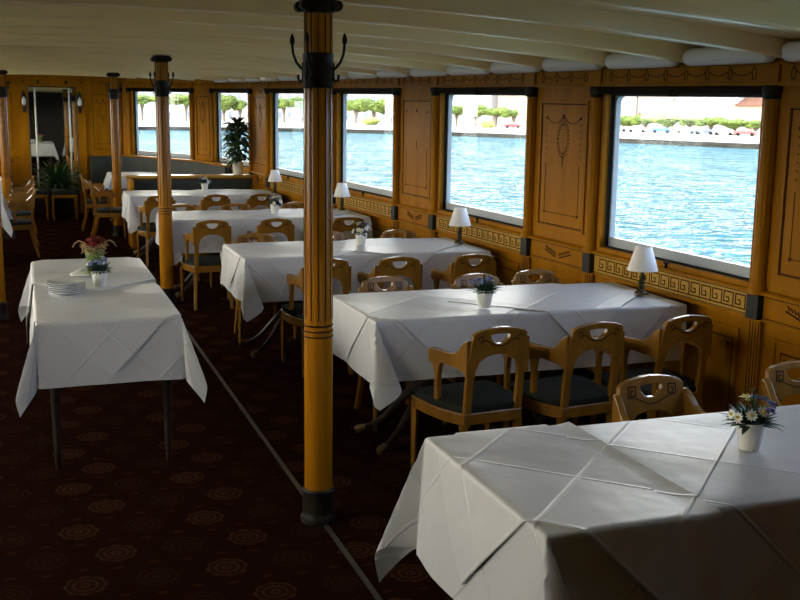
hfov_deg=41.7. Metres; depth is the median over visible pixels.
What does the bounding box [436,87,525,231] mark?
window
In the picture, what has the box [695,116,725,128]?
plane tree
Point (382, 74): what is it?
tube
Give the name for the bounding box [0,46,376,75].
ceiling beam
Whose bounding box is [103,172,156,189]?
tablecloth
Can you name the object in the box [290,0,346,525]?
column
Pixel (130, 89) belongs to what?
roller blind
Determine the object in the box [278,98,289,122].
plane tree
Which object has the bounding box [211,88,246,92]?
roller blind
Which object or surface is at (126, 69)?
ceiling beam
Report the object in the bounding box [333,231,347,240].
dining chair
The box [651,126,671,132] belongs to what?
parked car
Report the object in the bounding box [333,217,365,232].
dining chair
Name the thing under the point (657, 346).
dining chair
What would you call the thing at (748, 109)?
house
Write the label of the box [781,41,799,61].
tube
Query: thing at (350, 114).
house
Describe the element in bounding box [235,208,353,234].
cloth
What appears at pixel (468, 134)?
quay
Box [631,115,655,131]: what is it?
plane tree
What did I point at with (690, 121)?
plane tree
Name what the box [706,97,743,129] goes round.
house
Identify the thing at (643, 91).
roller blind
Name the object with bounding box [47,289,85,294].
plate
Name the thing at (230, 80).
tube
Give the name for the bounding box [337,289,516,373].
cloth
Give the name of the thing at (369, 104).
plane tree
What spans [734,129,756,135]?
parked car
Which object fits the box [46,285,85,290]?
plate
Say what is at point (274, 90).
roller blind
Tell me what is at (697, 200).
lake
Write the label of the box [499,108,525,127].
plane tree
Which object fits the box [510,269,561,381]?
dining chair
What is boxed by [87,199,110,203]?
seat cushion
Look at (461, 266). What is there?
dining chair
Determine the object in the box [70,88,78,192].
mirror glass
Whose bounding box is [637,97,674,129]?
house
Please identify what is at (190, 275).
dining table
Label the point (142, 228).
seat cushion
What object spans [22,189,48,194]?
seat cushion
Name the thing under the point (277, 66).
ceiling beam
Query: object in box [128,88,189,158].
window
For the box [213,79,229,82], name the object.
tube
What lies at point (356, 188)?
window
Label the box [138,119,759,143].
shore
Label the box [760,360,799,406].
dining chair
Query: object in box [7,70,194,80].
ceiling beam
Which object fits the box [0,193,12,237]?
tablecloth
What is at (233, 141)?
potted plant
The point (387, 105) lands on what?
plane tree
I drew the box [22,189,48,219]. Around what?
stool
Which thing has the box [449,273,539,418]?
dining chair
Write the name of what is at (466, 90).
roller blind
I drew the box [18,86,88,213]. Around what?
wall mirror
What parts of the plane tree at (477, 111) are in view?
crown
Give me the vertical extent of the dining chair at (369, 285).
0.814 m
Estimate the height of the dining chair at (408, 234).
0.814 m
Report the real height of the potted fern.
0.879 m
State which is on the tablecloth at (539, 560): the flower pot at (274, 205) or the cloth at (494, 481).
the cloth at (494, 481)
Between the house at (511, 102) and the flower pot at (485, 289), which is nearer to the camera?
the flower pot at (485, 289)
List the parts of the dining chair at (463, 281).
backrest, leg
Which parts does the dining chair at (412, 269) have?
arm, backrest, arm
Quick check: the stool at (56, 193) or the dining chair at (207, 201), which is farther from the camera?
the stool at (56, 193)
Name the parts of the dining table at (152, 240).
leg, leg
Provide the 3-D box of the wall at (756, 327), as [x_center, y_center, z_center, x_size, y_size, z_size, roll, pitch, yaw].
[0.269,-0.889,8.370,1.025,2.472,21.362,-4,11,-24]
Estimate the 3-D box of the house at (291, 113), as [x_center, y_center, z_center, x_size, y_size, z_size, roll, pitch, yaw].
[-38.117,-65.753,347.419,19.000,13.700,10.200,0,10,-6]
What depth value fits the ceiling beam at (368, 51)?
7.21 m
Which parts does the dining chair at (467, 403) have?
leg, arm post, arm, leg, seat frame, leg, backrest, arm post, arm, leg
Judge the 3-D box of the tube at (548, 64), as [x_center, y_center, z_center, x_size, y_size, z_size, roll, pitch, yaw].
[1.122,-1.539,6.832,0.094,0.101,0.673,-3,11,-22]
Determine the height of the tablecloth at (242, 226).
0.423 m
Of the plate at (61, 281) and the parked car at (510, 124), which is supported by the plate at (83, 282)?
the plate at (61, 281)
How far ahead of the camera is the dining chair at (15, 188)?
14.65 m
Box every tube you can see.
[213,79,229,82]
[229,79,246,82]
[245,78,260,81]
[260,77,278,80]
[278,76,297,80]
[335,75,348,79]
[348,72,377,78]
[377,70,410,77]
[409,68,447,76]
[446,65,490,75]
[490,62,541,73]
[542,58,603,71]
[605,53,679,68]
[682,47,775,65]
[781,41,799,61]
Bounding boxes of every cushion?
[9,219,30,224]
[10,210,30,215]
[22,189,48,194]
[51,189,77,194]
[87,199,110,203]
[90,156,228,182]
[94,207,121,212]
[134,179,251,189]
[137,225,155,231]
[182,255,220,265]
[282,303,302,318]
[414,380,514,412]
[510,375,608,405]
[601,367,695,395]
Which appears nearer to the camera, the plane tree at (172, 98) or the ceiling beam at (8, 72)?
the ceiling beam at (8, 72)
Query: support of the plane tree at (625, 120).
on the shore
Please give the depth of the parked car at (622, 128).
229.91 m
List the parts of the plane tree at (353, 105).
crown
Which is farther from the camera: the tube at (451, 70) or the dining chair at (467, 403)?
the tube at (451, 70)
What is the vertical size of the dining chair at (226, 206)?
0.814 m
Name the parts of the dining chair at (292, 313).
leg, arm post, seat frame, arm, leg, backrest, arm, leg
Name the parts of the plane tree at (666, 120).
crown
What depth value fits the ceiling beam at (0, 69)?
14.95 m
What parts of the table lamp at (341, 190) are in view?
lamp shade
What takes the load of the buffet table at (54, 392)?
on the floor
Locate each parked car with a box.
[504,122,520,127]
[620,125,626,131]
[627,126,646,131]
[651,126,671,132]
[675,127,693,133]
[693,127,713,134]
[712,128,733,134]
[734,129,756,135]
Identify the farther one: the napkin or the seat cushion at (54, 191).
the seat cushion at (54, 191)
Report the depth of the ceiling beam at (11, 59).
11.47 m
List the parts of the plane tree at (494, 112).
crown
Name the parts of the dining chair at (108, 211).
leg, backrest, leg, arm, seat frame, arm post, leg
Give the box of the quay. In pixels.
[138,126,758,148]
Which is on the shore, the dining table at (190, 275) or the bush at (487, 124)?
the bush at (487, 124)
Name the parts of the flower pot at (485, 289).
pot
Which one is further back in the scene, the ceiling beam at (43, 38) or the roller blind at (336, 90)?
the roller blind at (336, 90)
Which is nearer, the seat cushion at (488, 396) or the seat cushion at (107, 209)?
the seat cushion at (488, 396)
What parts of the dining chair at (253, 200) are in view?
backrest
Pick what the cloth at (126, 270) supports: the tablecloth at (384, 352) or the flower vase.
the flower vase
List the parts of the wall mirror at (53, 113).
frame post, frame rail, frame rail, frame post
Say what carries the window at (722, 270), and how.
in the wall at (756, 327)
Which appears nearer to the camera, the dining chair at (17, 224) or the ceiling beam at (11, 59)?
the ceiling beam at (11, 59)
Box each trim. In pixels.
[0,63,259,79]
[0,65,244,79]
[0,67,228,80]
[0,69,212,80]
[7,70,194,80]
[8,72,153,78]
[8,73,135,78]
[185,327,382,599]
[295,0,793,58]
[560,0,799,32]
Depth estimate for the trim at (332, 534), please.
5.25 m
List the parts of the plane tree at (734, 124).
crown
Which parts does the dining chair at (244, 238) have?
leg, leg, backrest, seat frame, leg, leg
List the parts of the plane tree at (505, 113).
crown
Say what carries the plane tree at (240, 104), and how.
on the shore
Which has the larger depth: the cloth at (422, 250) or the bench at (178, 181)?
the bench at (178, 181)
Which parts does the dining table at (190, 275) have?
leg, leg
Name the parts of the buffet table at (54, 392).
leg, leg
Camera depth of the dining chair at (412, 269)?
7.19 m
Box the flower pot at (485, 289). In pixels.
[463,269,502,307]
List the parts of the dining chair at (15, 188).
arm, arm, seat frame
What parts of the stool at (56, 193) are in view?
leg, seat frame, leg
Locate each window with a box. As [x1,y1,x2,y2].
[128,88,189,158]
[211,88,248,169]
[267,88,303,182]
[333,88,392,201]
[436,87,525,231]
[597,86,763,286]
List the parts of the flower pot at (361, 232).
pot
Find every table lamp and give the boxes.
[268,170,281,192]
[333,183,350,209]
[449,207,470,243]
[627,245,657,294]
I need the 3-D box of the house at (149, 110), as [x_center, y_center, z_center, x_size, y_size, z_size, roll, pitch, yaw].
[-76.503,-66.191,341.341,29.000,15.700,10.200,-1,11,-12]
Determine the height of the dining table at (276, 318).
0.756 m
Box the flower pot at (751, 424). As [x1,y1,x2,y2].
[721,388,783,451]
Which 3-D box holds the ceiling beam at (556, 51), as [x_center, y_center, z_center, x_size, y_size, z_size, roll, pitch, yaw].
[-1.520,-1.427,5.491,6.035,0.257,0.068,-3,11,-19]
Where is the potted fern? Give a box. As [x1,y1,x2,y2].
[27,162,88,216]
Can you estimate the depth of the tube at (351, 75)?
10.33 m
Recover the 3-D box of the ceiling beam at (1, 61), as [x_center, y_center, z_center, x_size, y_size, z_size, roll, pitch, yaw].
[-3.825,-2.667,11.921,5.134,0.211,0.068,-3,11,-19]
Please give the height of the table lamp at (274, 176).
0.275 m
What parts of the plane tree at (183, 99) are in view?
crown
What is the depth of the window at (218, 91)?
15.80 m
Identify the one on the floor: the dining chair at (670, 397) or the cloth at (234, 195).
the dining chair at (670, 397)
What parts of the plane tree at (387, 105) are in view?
crown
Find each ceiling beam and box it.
[0,0,694,62]
[0,3,614,65]
[0,17,546,68]
[0,27,491,70]
[0,34,447,72]
[0,41,409,73]
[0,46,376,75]
[0,51,347,76]
[0,54,301,74]
[0,58,296,77]
[0,60,277,78]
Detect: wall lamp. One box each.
[21,90,25,112]
[77,91,81,112]
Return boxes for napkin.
[70,267,89,275]
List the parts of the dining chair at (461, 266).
arm post, arm, backrest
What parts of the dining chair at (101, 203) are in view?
backrest, leg, arm, seat frame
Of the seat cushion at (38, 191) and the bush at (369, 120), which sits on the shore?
the bush at (369, 120)
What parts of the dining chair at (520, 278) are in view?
leg, backrest, arm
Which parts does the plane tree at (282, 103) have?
crown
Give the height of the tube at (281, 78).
0.102 m
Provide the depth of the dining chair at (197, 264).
9.41 m
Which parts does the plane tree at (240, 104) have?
crown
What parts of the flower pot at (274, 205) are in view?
pot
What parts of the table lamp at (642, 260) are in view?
lamp shade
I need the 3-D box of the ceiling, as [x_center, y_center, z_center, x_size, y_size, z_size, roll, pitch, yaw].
[-2.035,-1.818,7.398,7.200,0.382,22.100,-3,11,-19]
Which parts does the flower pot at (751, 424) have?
flower, flower, pot, flower, flower, flower, flower, flower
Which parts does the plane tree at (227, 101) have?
crown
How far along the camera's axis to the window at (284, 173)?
13.34 m
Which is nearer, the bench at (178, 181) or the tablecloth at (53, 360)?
the tablecloth at (53, 360)
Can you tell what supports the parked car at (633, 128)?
on the shore
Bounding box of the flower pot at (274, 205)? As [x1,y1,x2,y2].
[267,193,282,213]
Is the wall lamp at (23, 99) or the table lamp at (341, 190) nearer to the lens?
the table lamp at (341, 190)
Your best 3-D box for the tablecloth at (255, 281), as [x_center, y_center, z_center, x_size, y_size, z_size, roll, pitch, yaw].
[-0.330,-0.185,7.995,1.938,0.423,1.012,-3,11,-19]
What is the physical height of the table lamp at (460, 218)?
0.275 m
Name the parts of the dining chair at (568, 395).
leg, arm post, arm, leg, seat frame, leg, backrest, arm post, leg, arm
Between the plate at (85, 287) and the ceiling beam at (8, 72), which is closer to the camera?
the plate at (85, 287)
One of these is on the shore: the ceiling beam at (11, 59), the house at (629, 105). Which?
the house at (629, 105)
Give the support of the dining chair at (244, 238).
on the floor
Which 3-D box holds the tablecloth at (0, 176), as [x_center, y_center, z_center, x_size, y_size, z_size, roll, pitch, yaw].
[-5.967,-1.561,14.773,1.038,0.292,1.053,-3,11,-19]
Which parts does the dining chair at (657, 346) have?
leg, arm post, arm, seat frame, leg, backrest, arm post, arm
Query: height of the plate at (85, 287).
0.016 m
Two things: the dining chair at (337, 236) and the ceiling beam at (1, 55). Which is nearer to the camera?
the dining chair at (337, 236)
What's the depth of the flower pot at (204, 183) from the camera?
13.02 m
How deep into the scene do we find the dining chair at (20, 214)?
13.46 m
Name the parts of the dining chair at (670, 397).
arm, backrest, arm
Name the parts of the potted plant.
stem, pot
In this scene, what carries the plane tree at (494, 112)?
on the shore
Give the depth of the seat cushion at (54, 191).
16.56 m
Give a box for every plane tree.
[138,94,151,120]
[148,94,179,104]
[172,94,188,120]
[221,94,237,121]
[232,99,246,116]
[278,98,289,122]
[288,97,302,122]
[347,98,367,123]
[359,98,386,117]
[376,99,392,123]
[452,105,467,125]
[463,105,486,126]
[483,107,506,126]
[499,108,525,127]
[620,115,633,130]
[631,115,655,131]
[650,114,680,132]
[677,117,695,133]
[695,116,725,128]
[718,119,744,134]
[742,120,760,135]
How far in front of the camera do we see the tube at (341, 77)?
10.78 m
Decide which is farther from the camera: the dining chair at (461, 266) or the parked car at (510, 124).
the parked car at (510, 124)
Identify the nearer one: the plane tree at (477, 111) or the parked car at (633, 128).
the parked car at (633, 128)
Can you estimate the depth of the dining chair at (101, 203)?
15.21 m
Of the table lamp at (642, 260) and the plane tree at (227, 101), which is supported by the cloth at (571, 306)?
the table lamp at (642, 260)
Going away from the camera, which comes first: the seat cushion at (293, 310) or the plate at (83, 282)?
the plate at (83, 282)
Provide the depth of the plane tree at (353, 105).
295.79 m
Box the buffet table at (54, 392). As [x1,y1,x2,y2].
[50,380,171,469]
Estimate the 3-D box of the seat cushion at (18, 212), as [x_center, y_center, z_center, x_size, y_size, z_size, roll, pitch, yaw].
[-4.994,-1.121,13.585,0.432,0.062,0.456,-3,11,-21]
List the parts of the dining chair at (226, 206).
backrest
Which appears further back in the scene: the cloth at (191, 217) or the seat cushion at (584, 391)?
the cloth at (191, 217)
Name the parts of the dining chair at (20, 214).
arm, seat frame, arm, leg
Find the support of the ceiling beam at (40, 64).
attached to the wall at (756, 327)
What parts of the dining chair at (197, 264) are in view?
leg, arm post, arm, leg, seat frame, backrest, arm, leg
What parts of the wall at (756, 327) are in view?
panel, sill moulding, panel, sill moulding, sill moulding, wainscot moulding, sill moulding, panel, sill moulding, wainscot moulding, sill moulding, wainscot moulding, panel, sill moulding, wainscot moulding, sill moulding, wainscot moulding, panel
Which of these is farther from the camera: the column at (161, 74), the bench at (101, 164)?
the bench at (101, 164)
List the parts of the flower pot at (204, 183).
pot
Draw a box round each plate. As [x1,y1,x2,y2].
[46,278,85,284]
[46,282,85,286]
[46,284,85,288]
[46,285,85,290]
[46,287,85,292]
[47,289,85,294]
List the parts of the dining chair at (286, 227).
arm, backrest, arm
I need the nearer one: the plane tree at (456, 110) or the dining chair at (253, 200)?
the dining chair at (253, 200)
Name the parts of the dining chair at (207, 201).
arm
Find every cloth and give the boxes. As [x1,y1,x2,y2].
[26,257,155,343]
[30,283,180,375]
[123,190,197,214]
[172,189,267,202]
[172,210,256,246]
[226,241,355,291]
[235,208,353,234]
[333,238,462,278]
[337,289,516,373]
[437,424,696,599]
[448,283,637,336]
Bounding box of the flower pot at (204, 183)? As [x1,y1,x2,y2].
[198,175,210,190]
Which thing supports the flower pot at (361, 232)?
on the cloth at (422, 250)
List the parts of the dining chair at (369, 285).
leg, leg, backrest, leg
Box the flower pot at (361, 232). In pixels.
[350,219,378,244]
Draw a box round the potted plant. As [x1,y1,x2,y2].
[220,116,252,174]
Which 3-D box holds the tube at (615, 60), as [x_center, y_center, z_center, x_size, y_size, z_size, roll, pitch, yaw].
[1.409,-1.401,6.128,0.094,0.100,0.672,-3,11,-21]
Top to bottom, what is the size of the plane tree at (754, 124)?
3.112 m
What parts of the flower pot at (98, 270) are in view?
pot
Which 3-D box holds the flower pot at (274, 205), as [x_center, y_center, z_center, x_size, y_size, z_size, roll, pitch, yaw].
[-1.231,-0.951,10.322,0.183,0.202,0.227,-1,11,-12]
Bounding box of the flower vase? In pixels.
[72,236,115,275]
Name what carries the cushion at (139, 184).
on the bench at (178, 181)
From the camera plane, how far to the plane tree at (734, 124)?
210.21 m
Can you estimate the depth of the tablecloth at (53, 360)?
5.18 m
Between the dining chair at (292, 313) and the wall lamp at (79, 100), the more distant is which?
the wall lamp at (79, 100)
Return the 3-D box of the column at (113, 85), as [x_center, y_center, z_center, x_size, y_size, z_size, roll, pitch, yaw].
[-3.924,-1.997,14.507,0.189,2.236,0.186,-4,12,-26]
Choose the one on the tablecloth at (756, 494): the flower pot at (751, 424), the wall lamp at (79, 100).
the flower pot at (751, 424)
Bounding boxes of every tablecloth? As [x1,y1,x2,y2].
[0,176,12,192]
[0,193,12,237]
[16,272,206,416]
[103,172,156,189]
[122,189,281,232]
[155,208,372,264]
[220,238,491,321]
[332,282,686,409]
[375,422,721,599]
[577,404,799,599]
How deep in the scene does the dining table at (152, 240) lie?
12.70 m
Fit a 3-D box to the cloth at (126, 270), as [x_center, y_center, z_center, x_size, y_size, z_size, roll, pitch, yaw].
[-1.934,0.052,6.619,0.820,0.457,1.380,-3,11,-19]
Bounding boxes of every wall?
[0,74,132,212]
[127,58,799,417]
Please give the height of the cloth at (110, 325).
0.457 m
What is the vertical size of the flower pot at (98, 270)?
0.202 m
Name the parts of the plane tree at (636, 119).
crown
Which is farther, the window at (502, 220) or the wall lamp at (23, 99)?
the wall lamp at (23, 99)
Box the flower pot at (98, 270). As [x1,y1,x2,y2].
[81,251,112,286]
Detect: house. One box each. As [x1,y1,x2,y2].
[138,92,188,118]
[221,93,247,119]
[278,93,302,120]
[347,94,392,121]
[452,95,497,124]
[497,95,526,125]
[621,97,638,127]
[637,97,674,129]
[672,97,708,129]
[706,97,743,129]
[734,98,761,132]
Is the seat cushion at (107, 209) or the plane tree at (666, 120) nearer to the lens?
the seat cushion at (107, 209)
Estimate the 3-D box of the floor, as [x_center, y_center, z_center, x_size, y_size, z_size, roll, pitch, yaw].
[-2.224,0.431,7.804,6.600,0.100,21.800,-3,11,-19]
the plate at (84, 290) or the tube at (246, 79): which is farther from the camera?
the tube at (246, 79)
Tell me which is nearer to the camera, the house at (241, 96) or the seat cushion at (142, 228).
the seat cushion at (142, 228)
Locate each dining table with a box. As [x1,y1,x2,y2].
[133,237,155,256]
[174,253,217,296]
[242,300,302,357]
[354,367,643,454]
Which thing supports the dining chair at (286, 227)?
on the floor
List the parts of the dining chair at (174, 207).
backrest, seat frame, leg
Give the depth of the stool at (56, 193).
16.57 m
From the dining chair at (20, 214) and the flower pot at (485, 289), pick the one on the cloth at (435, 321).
the flower pot at (485, 289)
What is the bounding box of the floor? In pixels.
[0,213,646,599]
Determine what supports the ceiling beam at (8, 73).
attached to the wall at (756, 327)
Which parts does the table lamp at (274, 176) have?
lamp shade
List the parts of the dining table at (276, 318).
leg, leg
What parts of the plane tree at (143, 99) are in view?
crown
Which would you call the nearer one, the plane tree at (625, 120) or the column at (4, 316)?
the column at (4, 316)
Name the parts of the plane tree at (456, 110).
crown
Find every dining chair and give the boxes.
[2,188,39,256]
[9,182,39,244]
[12,175,37,233]
[80,174,113,230]
[89,180,128,240]
[136,195,177,266]
[172,204,212,287]
[180,220,233,310]
[193,194,230,210]
[219,203,252,287]
[233,233,296,346]
[239,194,275,208]
[247,218,294,241]
[279,202,303,208]
[280,258,352,377]
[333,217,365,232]
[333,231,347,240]
[354,276,446,431]
[358,256,422,289]
[380,229,418,238]
[410,326,529,468]
[431,254,496,289]
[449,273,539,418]
[504,321,624,427]
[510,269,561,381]
[591,315,712,424]
[612,374,705,422]
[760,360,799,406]
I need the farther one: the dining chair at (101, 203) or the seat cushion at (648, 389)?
the dining chair at (101, 203)
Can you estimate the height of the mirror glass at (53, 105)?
1.738 m
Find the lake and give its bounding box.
[139,130,758,265]
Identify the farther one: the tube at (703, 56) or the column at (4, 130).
the column at (4, 130)
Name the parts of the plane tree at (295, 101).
crown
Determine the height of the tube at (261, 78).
0.102 m
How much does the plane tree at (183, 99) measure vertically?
7.721 m
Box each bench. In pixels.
[90,154,230,214]
[125,174,252,248]
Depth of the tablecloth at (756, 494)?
3.04 m
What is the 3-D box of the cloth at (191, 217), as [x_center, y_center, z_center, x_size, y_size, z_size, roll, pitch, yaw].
[-1.776,-0.694,10.267,1.139,0.282,0.908,-3,11,-19]
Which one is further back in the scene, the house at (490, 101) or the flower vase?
the house at (490, 101)
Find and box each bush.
[361,117,380,124]
[481,121,494,127]
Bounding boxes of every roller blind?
[128,88,188,91]
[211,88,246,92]
[267,88,302,93]
[333,88,391,93]
[436,87,525,94]
[598,86,762,96]
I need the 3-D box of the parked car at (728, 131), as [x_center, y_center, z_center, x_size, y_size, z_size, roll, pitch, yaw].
[64.226,-33.380,208.087,4.200,1.409,1.800,6,12,26]
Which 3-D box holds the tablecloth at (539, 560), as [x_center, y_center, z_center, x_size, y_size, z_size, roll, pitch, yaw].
[0.401,0.767,3.096,0.649,0.545,1.094,-3,11,-19]
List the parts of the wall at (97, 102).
sill moulding, panel, panel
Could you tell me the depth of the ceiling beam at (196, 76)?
14.25 m
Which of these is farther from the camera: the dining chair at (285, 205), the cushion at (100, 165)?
the cushion at (100, 165)
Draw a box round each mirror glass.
[28,87,37,188]
[35,87,71,191]
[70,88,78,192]
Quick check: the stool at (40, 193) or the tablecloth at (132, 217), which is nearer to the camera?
the tablecloth at (132, 217)
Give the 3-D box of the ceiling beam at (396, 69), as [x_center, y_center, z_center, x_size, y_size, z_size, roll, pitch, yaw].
[-2.544,-1.976,8.349,5.724,0.240,0.068,-3,11,-19]
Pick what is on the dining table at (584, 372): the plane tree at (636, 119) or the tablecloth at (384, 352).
the tablecloth at (384, 352)
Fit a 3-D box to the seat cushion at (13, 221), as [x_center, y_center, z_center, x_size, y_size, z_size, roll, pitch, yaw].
[-4.629,-0.930,12.566,0.432,0.062,0.456,-3,11,-19]
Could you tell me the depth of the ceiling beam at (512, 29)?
5.23 m
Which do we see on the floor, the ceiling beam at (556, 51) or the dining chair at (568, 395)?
the dining chair at (568, 395)
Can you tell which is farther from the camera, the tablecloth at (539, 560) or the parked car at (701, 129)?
the parked car at (701, 129)
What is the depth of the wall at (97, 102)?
17.52 m
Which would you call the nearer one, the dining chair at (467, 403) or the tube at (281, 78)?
the dining chair at (467, 403)
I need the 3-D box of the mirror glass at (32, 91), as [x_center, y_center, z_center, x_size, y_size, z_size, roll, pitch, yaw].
[-6.047,-2.629,17.313,0.082,1.738,0.012,-3,11,-19]
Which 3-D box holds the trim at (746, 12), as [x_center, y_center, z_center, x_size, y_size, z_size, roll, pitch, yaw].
[-0.751,-1.018,3.346,6.179,0.265,0.068,-3,11,-19]
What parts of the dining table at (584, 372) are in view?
leg, leg, leg, leg, leg, leg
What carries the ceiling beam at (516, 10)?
attached to the wall at (756, 327)
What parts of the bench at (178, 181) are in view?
panel, cap rail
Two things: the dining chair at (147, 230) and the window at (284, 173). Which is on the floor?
the dining chair at (147, 230)
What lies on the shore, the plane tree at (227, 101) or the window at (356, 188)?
the plane tree at (227, 101)
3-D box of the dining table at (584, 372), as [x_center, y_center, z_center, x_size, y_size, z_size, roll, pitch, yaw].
[0.598,0.373,5.946,1.783,0.756,0.768,-3,11,-19]
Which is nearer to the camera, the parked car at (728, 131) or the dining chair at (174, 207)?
the dining chair at (174, 207)
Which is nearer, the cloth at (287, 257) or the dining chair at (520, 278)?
the dining chair at (520, 278)
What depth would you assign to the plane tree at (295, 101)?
299.50 m
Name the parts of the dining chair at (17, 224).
arm post, seat frame, arm, arm, backrest, leg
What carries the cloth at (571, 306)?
on the tablecloth at (384, 352)
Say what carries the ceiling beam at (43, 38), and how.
attached to the wall at (756, 327)
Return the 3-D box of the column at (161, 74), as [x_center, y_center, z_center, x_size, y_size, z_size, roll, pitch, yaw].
[-2.131,-1.063,9.499,0.189,2.236,0.186,-4,12,-26]
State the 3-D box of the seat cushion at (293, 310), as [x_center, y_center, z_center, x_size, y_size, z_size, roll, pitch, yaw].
[-0.571,0.071,7.359,0.456,0.062,0.432,-2,11,-17]
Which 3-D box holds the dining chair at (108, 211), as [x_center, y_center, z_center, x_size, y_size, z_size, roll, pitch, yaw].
[-3.915,-1.205,14.140,0.514,0.814,0.472,-3,11,-21]
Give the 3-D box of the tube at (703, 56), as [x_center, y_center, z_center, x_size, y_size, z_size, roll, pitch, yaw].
[1.693,-1.265,5.424,0.094,0.100,0.672,-3,11,-21]
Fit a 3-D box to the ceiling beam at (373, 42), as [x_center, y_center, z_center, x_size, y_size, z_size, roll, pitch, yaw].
[-1.776,-1.565,6.205,5.959,0.252,0.068,-3,11,-19]
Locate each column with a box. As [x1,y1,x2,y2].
[0,70,15,238]
[0,205,8,320]
[105,72,123,236]
[149,55,175,304]
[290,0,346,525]
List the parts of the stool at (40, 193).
seat frame, leg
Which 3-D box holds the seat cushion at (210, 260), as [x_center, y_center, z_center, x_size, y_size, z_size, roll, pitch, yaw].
[-1.760,-0.360,9.646,0.456,0.062,0.432,-3,11,-19]
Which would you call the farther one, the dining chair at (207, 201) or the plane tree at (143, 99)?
the plane tree at (143, 99)
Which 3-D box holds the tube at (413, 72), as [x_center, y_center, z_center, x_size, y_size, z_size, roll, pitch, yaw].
[0.245,-1.951,8.937,0.094,0.101,0.673,-3,11,-22]
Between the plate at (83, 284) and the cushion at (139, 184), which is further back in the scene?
the cushion at (139, 184)
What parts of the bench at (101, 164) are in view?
cap rail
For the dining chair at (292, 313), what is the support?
on the floor
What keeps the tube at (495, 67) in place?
attached to the ceiling
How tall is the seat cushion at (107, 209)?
0.062 m
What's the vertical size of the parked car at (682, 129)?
1.409 m
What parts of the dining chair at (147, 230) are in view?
leg, arm post, arm, seat frame, leg, backrest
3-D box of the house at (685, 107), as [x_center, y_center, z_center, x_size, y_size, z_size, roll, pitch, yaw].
[72.894,-46.281,252.919,10.000,12.175,10.800,-6,13,-35]
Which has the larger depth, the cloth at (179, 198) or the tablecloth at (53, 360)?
the cloth at (179, 198)
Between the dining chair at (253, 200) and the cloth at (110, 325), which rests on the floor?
the dining chair at (253, 200)
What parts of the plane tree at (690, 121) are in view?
crown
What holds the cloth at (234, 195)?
on the tablecloth at (132, 217)
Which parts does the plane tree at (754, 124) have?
crown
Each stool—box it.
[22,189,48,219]
[51,189,77,219]
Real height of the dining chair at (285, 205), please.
0.814 m

